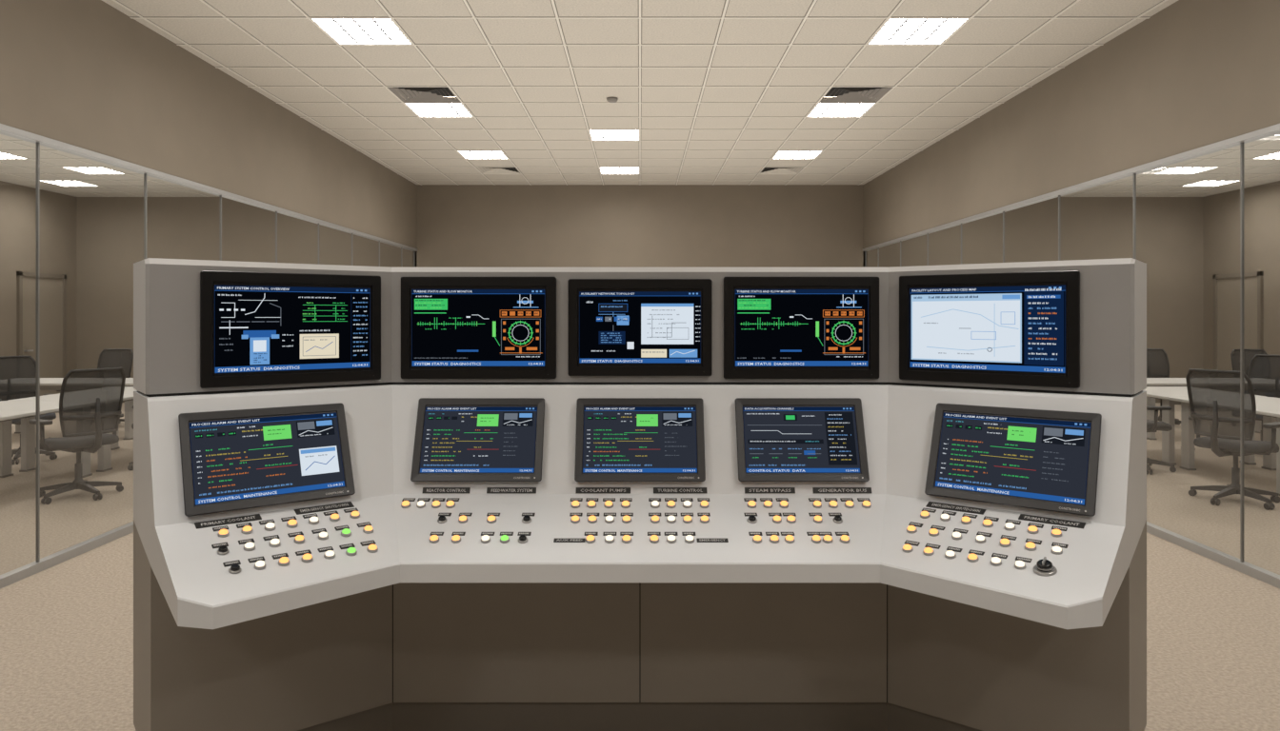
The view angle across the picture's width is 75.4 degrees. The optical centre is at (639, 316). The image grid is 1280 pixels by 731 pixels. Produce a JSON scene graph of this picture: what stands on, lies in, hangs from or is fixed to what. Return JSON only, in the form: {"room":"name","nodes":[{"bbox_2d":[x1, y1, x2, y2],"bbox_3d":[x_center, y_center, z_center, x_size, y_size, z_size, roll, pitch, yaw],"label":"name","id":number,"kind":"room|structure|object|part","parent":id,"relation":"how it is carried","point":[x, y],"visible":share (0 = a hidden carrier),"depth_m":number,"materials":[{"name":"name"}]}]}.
{"room":"control room","nodes":[
{"label":"control room","id":0,"kind":"room"},
{"bbox_2d":[0,180,76,374],"bbox_3d":[-10.430,-0.300,6.100,0.120,3.800,18.300,0,0,0],"label":"wall","id":1,"kind":"structure","parent":0,"point":[17,202],"depth_m":14.11,"materials":[{"name":"paint"}]},
{"bbox_2d":[16,271,66,396],"bbox_3d":[-10.331,0.425,14.350,0.075,2.350,1.140,0,0,0],"label":"door","id":2,"kind":"structure","parent":1,"relation":"in","point":[52,287],"depth_m":14.42,"materials":[{"name":"brown paint"}]},
{"bbox_2d":[0,0,416,267],"bbox_3d":[-3.810,-0.300,6.100,0.120,3.800,18.300,0,0,0],"label":"wall","id":3,"kind":"structure","parent":0,"point":[87,74],"depth_m":6.64,"materials":[{"name":"paint"}]},
{"bbox_2d":[0,123,417,589],"bbox_3d":[-3.780,0.237,5.425,0.090,2.725,16.950,0,0,0],"label":"window frame","id":4,"kind":"structure","parent":3,"relation":"in","point":[7,579],"depth_m":5.55,"materials":[{"name":"silver metal"}]},
{"bbox_2d":[76,197,409,378],"bbox_3d":[-7.110,-0.300,15.310,6.520,3.800,0.120,0,0,0],"label":"wall","id":5,"kind":"structure","parent":0,"point":[110,230],"depth_m":15.25,"materials":[{"name":"paint"}]},
{"bbox_2d":[0,0,1279,197],"bbox_3d":[0.000,-2.297,6.100,21.140,0.206,18.700,0,0,0],"label":"ceiling","id":6,"kind":"structure","parent":0,"point":[712,90],"depth_m":7.73,"materials":[{"name":"tile"}]},
{"bbox_2d":[41,180,97,186],"bbox_3d":[-9.460,-2.228,13.749,0.581,0.064,0.495,0,0,0],"label":"recessed light","id":7,"kind":"object","parent":6,"relation":"in","point":[60,183],"depth_m":13.93,"materials":[{"name":"white plastic"}]},
{"bbox_2d":[64,167,124,174],"bbox_3d":[-8.239,-2.228,12.533,0.583,0.064,0.493,0,0,0],"label":"recessed light","id":8,"kind":"object","parent":6,"relation":"in","point":[89,170],"depth_m":12.60,"materials":[{"name":"white plastic"}]},
{"bbox_2d":[311,19,412,44],"bbox_3d":[-2.136,-2.228,6.413,0.590,0.064,0.559,0,0,0],"label":"recessed light","id":9,"kind":"object","parent":6,"relation":"in","point":[389,31],"depth_m":6.49,"materials":[{"name":"white plastic"}]},
{"bbox_2d":[388,87,459,102],"bbox_3d":[-2.135,-2.228,8.235,0.586,0.063,0.586,0,0,0],"label":"ceiling vent","id":10,"kind":"object","parent":6,"relation":"in","point":[408,94],"visible":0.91,"depth_m":8.35,"materials":[{"name":"grey metal"}]},
{"bbox_2d":[405,97,472,117],"bbox_3d":[-2.136,-2.228,8.722,0.590,0.064,0.795,0,0,0],"label":"recessed light","id":11,"kind":"object","parent":6,"relation":"in","point":[421,110],"depth_m":8.96,"materials":[{"name":"white plastic"}]},
{"bbox_2d":[457,150,507,159],"bbox_3d":[-2.136,-2.228,11.278,0.589,0.064,0.532,0,0,0],"label":"recessed light","id":12,"kind":"object","parent":6,"relation":"in","point":[468,154],"depth_m":11.39,"materials":[{"name":"white plastic"}]},
{"bbox_2d":[477,167,519,174],"bbox_3d":[-2.135,-2.228,12.505,0.586,0.063,0.586,0,0,0],"label":"ceiling vent","id":13,"kind":"object","parent":6,"relation":"in","point":[490,170],"visible":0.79,"depth_m":12.69,"materials":[{"name":"grey metal"}]},
{"bbox_2d":[606,97,618,102],"bbox_3d":[-0.280,-2.175,8.360,0.110,0.041,0.110,0,0,0],"label":"smoke detector","id":14,"kind":"object","parent":6,"relation":"attached to","point":[609,99],"visible":1,"depth_m":8.32,"materials":[{"name":"grey plastic"}]},
{"bbox_2d":[589,130,639,140],"bbox_3d":[-0.308,-2.228,10.089,0.583,0.064,0.532,0,0,0],"label":"recessed light","id":15,"kind":"object","parent":6,"relation":"in","point":[596,135],"depth_m":10.26,"materials":[{"name":"white plastic"}]},
{"bbox_2d":[599,167,639,174],"bbox_3d":[-0.311,-2.228,12.533,0.579,0.064,0.493,0,0,0],"label":"recessed light","id":16,"kind":"object","parent":6,"relation":"in","point":[604,170],"depth_m":12.67,"materials":[{"name":"white plastic"}]},
{"bbox_2d":[760,167,802,174],"bbox_3d":[2.135,-2.228,12.505,0.586,0.063,0.586,0,0,0],"label":"ceiling vent","id":17,"kind":"object","parent":6,"relation":"in","point":[774,170],"visible":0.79,"depth_m":12.69,"materials":[{"name":"grey metal"}]},
{"bbox_2d":[772,150,822,159],"bbox_3d":[2.136,-2.228,11.278,0.589,0.064,0.532,0,0,0],"label":"recessed light","id":18,"kind":"object","parent":6,"relation":"in","point":[781,154],"depth_m":11.39,"materials":[{"name":"white plastic"}]},
{"bbox_2d":[807,97,874,117],"bbox_3d":[2.136,-2.228,8.722,0.590,0.064,0.795,0,0,0],"label":"recessed light","id":19,"kind":"object","parent":6,"relation":"in","point":[821,110],"depth_m":8.96,"materials":[{"name":"white plastic"}]},
{"bbox_2d":[820,87,891,102],"bbox_3d":[2.135,-2.228,8.235,0.586,0.063,0.586,0,0,0],"label":"ceiling vent","id":20,"kind":"object","parent":6,"relation":"in","point":[844,94],"visible":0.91,"depth_m":8.35,"materials":[{"name":"grey metal"}]},
{"bbox_2d":[867,19,968,44],"bbox_3d":[2.136,-2.228,6.413,0.590,0.064,0.559,0,0,0],"label":"recessed light","id":21,"kind":"object","parent":6,"relation":"in","point":[895,31],"depth_m":6.49,"materials":[{"name":"white plastic"}]},
{"bbox_2d":[1155,167,1215,174],"bbox_3d":[8.239,-2.228,12.533,0.583,0.064,0.493,0,0,0],"label":"recessed light","id":22,"kind":"object","parent":6,"relation":"in","point":[1178,170],"depth_m":12.60,"materials":[{"name":"white plastic"}]},
{"bbox_2d":[1182,180,1238,186],"bbox_3d":[9.460,-2.228,13.749,0.581,0.064,0.495,0,0,0],"label":"recessed light","id":23,"kind":"object","parent":6,"relation":"in","point":[1205,183],"depth_m":13.93,"materials":[{"name":"white plastic"}]},
{"bbox_2d":[0,402,1279,730],"bbox_3d":[0.000,1.650,6.100,21.140,0.100,18.700,0,0,0],"label":"floor","id":24,"kind":"structure","parent":0,"point":[67,627],"depth_m":4.62,"materials":[{"name":"carpet"}]},
{"bbox_2d":[0,356,57,464],"bbox_3d":[-6.881,1.026,9.218,0.655,1.146,0.675,0,0,30],"label":"office chair","id":25,"kind":"object","parent":24,"relation":"on","point":[17,373],"visible":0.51,"depth_m":9.37,"materials":[{"name":"grey plastic"}]},
{"bbox_2d":[0,400,92,478],"bbox_3d":[-5.935,1.230,7.500,1.030,0.740,1.800,0,0,0],"label":"meeting table","id":26,"kind":"object","parent":24,"relation":"on","point":[10,410],"visible":0.63,"depth_m":8.19,"materials":[{"name":"white laminate"}]},
{"bbox_2d":[8,386,136,472],"bbox_3d":[-5.935,1.230,9.260,1.030,0.740,1.680,0,0,0],"label":"meeting table","id":27,"kind":"object","parent":24,"relation":"on","point":[28,430],"visible":0.21,"depth_m":8.55,"materials":[{"name":"white laminate"}]},
{"bbox_2d":[14,378,133,439],"bbox_3d":[-7.550,1.230,11.050,2.100,0.740,0.900,0,0,0],"label":"meeting table","id":28,"kind":"object","parent":24,"relation":"on","point":[46,384],"visible":0.31,"depth_m":10.74,"materials":[{"name":"white laminate"}]},
{"bbox_2d":[28,367,125,504],"bbox_3d":[-4.949,1.026,7.332,0.655,1.146,0.675,0,0,30],"label":"office chair","id":29,"kind":"object","parent":24,"relation":"on","point":[90,400],"visible":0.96,"depth_m":7.18,"materials":[{"name":"black fabric"}]},
{"bbox_2d":[97,348,133,423],"bbox_3d":[-7.750,1.043,12.035,0.655,1.112,0.636,0,0,0],"label":"office chair","id":30,"kind":"object","parent":24,"relation":"on","point":[123,358],"visible":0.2,"depth_m":12.27,"materials":[{"name":"black fabric"}]},
{"bbox_2d":[127,405,133,470],"bbox_3d":[-4.985,1.043,8.747,0.636,1.112,0.655,0,0,5],"label":"office chair","id":31,"kind":"object","parent":24,"relation":"on","point":[130,467],"visible":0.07,"depth_m":8.57,"materials":[{"name":"grey plastic"}]},
{"bbox_2d":[133,258,1146,730],"bbox_3d":[0.000,0.708,2.777,3.482,1.784,1.247,0,0,0],"label":"control console","id":32,"kind":"object","parent":24,"relation":"on","point":[556,603],"visible":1,"depth_m":2.81,"materials":[{"name":"grey metal"}]},
{"bbox_2d":[178,402,355,517],"bbox_3d":[-1.213,0.458,2.715,0.515,0.304,0.142,0,0,-38],"label":"monitor","id":33,"kind":"object","parent":32,"relation":"on","point":[238,459],"visible":1,"depth_m":2.70,"materials":[{"name":"grey"}]},
{"bbox_2d":[200,270,380,388],"bbox_3d":[-1.195,0.043,2.881,0.600,0.384,0.019,0,0,-38],"label":"monitor","id":34,"kind":"object","parent":32,"relation":"attached to","point":[257,329],"visible":1,"depth_m":2.86,"materials":[{"name":"black glass"}]},
{"bbox_2d":[410,398,544,481],"bbox_3d":[-0.577,0.443,2.977,0.462,0.286,0.134,0,0,0],"label":"monitor","id":35,"kind":"object","parent":32,"relation":"attached to","point":[456,439],"visible":1,"depth_m":2.97,"materials":[{"name":"grey"}]},
{"bbox_2d":[400,277,556,379],"bbox_3d":[-0.602,0.044,3.091,0.580,0.382,0.018,0,0,0],"label":"monitor","id":36,"kind":"object","parent":32,"relation":"attached to","point":[452,328],"visible":1,"depth_m":3.09,"materials":[{"name":"black"}]},
{"bbox_2d":[567,279,712,376],"bbox_3d":[0.000,0.043,3.091,0.536,0.362,0.018,0,0,0],"label":"monitor","id":37,"kind":"object","parent":32,"relation":"attached to","point":[616,327],"visible":1,"depth_m":3.09,"materials":[{"name":"black"}]},
{"bbox_2d":[574,398,705,481],"bbox_3d":[0.000,0.443,2.977,0.462,0.286,0.134,0,0,0],"label":"monitor","id":38,"kind":"object","parent":32,"relation":"attached to","point":[617,439],"visible":1,"depth_m":2.97,"materials":[{"name":"grey glass"}]},
{"bbox_3d":[0.000,1.500,2.965,3.442,0.200,0.830,0,0,0],"label":"kick plate","id":39,"kind":"part","parent":32,"relation":"part of","materials":[{"name":"brown"}]},
{"bbox_2d":[723,277,879,379],"bbox_3d":[0.602,0.044,3.091,0.580,0.382,0.018,0,0,0],"label":"monitor","id":40,"kind":"object","parent":32,"relation":"attached to","point":[775,328],"visible":1,"depth_m":3.09,"materials":[{"name":"black"}]},
{"bbox_2d":[735,398,869,481],"bbox_3d":[0.577,0.443,2.977,0.462,0.286,0.134,0,0,0],"label":"monitor","id":41,"kind":"object","parent":32,"relation":"attached to","point":[778,439],"visible":1,"depth_m":2.97,"materials":[{"name":"grey glass"}]},
{"bbox_2d":[899,270,1079,388],"bbox_3d":[1.196,0.043,2.881,0.600,0.384,0.018,0,0,38],"label":"monitor","id":42,"kind":"object","parent":32,"relation":"attached to","point":[1011,329],"visible":1,"depth_m":2.86,"materials":[{"name":"black"}]},
{"bbox_2d":[924,402,1101,517],"bbox_3d":[1.213,0.458,2.715,0.515,0.304,0.141,0,0,38],"label":"monitor","id":43,"kind":"object","parent":32,"relation":"on","point":[1034,459],"visible":1,"depth_m":2.70,"materials":[{"name":"grey"}]},
{"bbox_2d":[1146,406,1176,475],"bbox_3d":[5.165,1.043,8.647,0.636,1.112,0.655,0,0,-5],"label":"office chair","id":44,"kind":"object","parent":24,"relation":"on","point":[1151,426],"visible":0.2,"depth_m":8.42,"materials":[{"name":"grey plastic"}]},
{"bbox_2d":[1146,348,1180,424],"bbox_3d":[7.620,1.043,12.135,0.655,1.112,0.636,0,0,0],"label":"office chair","id":45,"kind":"object","parent":24,"relation":"on","point":[1157,360],"visible":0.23,"depth_m":12.35,"materials":[{"name":"black fabric"}]},
{"bbox_2d":[1146,378,1261,439],"bbox_3d":[7.550,1.230,11.050,2.100,0.740,0.900,0,0,0],"label":"meeting table","id":46,"kind":"object","parent":24,"relation":"on","point":[1150,382],"visible":0.31,"depth_m":10.74,"materials":[{"name":"white"}]},
{"bbox_2d":[1143,386,1266,464],"bbox_3d":[6.150,1.230,9.460,1.100,0.740,1.280,0,0,0],"label":"meeting table","id":47,"kind":"object","parent":24,"relation":"on","point":[1163,393],"visible":0.4,"depth_m":8.96,"materials":[{"name":"white"}]},
{"bbox_2d":[1168,397,1279,496],"bbox_3d":[6.150,1.230,8.000,1.100,0.740,1.600,0,0,0],"label":"meeting table","id":48,"kind":"object","parent":24,"relation":"on","point":[1269,408],"visible":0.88,"depth_m":8.59,"materials":[{"name":"white"}]},
{"bbox_2d":[1185,368,1279,510],"bbox_3d":[5.108,1.026,7.133,0.655,1.146,0.675,0,0,-28],"label":"office chair","id":49,"kind":"object","parent":24,"relation":"on","point":[1213,395],"visible":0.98,"depth_m":7.00,"materials":[{"name":"black fabric"}]},
{"bbox_2d":[1230,349,1267,375],"bbox_3d":[8.906,1.043,11.935,0.655,1.112,0.636,0,0,10],"label":"office chair","id":50,"kind":"object","parent":24,"relation":"on","point":[1249,354],"visible":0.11,"depth_m":12.19,"materials":[{"name":"black fabric"}]},
{"bbox_2d":[1247,354,1279,440],"bbox_3d":[7.181,1.026,9.518,0.655,1.146,0.675,0,0,-30],"label":"office chair","id":51,"kind":"object","parent":24,"relation":"on","point":[1264,370],"visible":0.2,"depth_m":9.71,"materials":[{"name":"black fabric"}]},
{"bbox_2d":[415,184,864,267],"bbox_3d":[0.000,-0.300,13.960,7.620,3.800,0.120,0,0,0],"label":"wall","id":52,"kind":"structure","parent":0,"point":[461,226],"depth_m":13.90,"materials":[{"name":"paint"}]},
{"bbox_2d":[863,250,870,267],"bbox_3d":[3.810,-0.300,14.575,0.120,3.800,1.350,0,0,0],"label":"wall","id":53,"kind":"structure","parent":0,"point":[869,251],"depth_m":13.90,"materials":[{"name":"paint"}]},
{"bbox_2d":[862,123,1279,589],"bbox_3d":[3.780,0.237,5.425,0.090,2.725,16.950,0,0,0],"label":"window frame","id":54,"kind":"structure","parent":53,"relation":"in","point":[1272,579],"depth_m":5.60,"materials":[{"name":"silver metal"}]},
{"bbox_2d":[870,197,1203,378],"bbox_3d":[7.110,-0.300,15.310,6.520,3.800,0.120,0,0,0],"label":"wall","id":55,"kind":"structure","parent":0,"point":[1170,230],"depth_m":15.25,"materials":[{"name":"paint"}]},
{"bbox_2d":[863,0,1279,248],"bbox_3d":[3.810,-1.665,5.485,0.120,1.070,17.070,0,0,0],"label":"wall","id":56,"kind":"structure","parent":0,"point":[1192,74],"depth_m":6.64,"materials":[{"name":"paint"}]},
{"bbox_2d":[1203,180,1279,369],"bbox_3d":[10.430,-0.300,6.100,0.120,3.800,18.300,0,0,0],"label":"wall","id":57,"kind":"structure","parent":0,"point":[1261,202],"depth_m":14.17,"materials":[{"name":"paint"}]},
{"bbox_2d":[1213,271,1263,370],"bbox_3d":[10.331,0.425,14.350,0.075,2.350,1.140,0,0,0],"label":"door","id":58,"kind":"structure","parent":57,"relation":"in","point":[1226,287],"depth_m":14.42,"materials":[{"name":"brown paint"}]}
]}

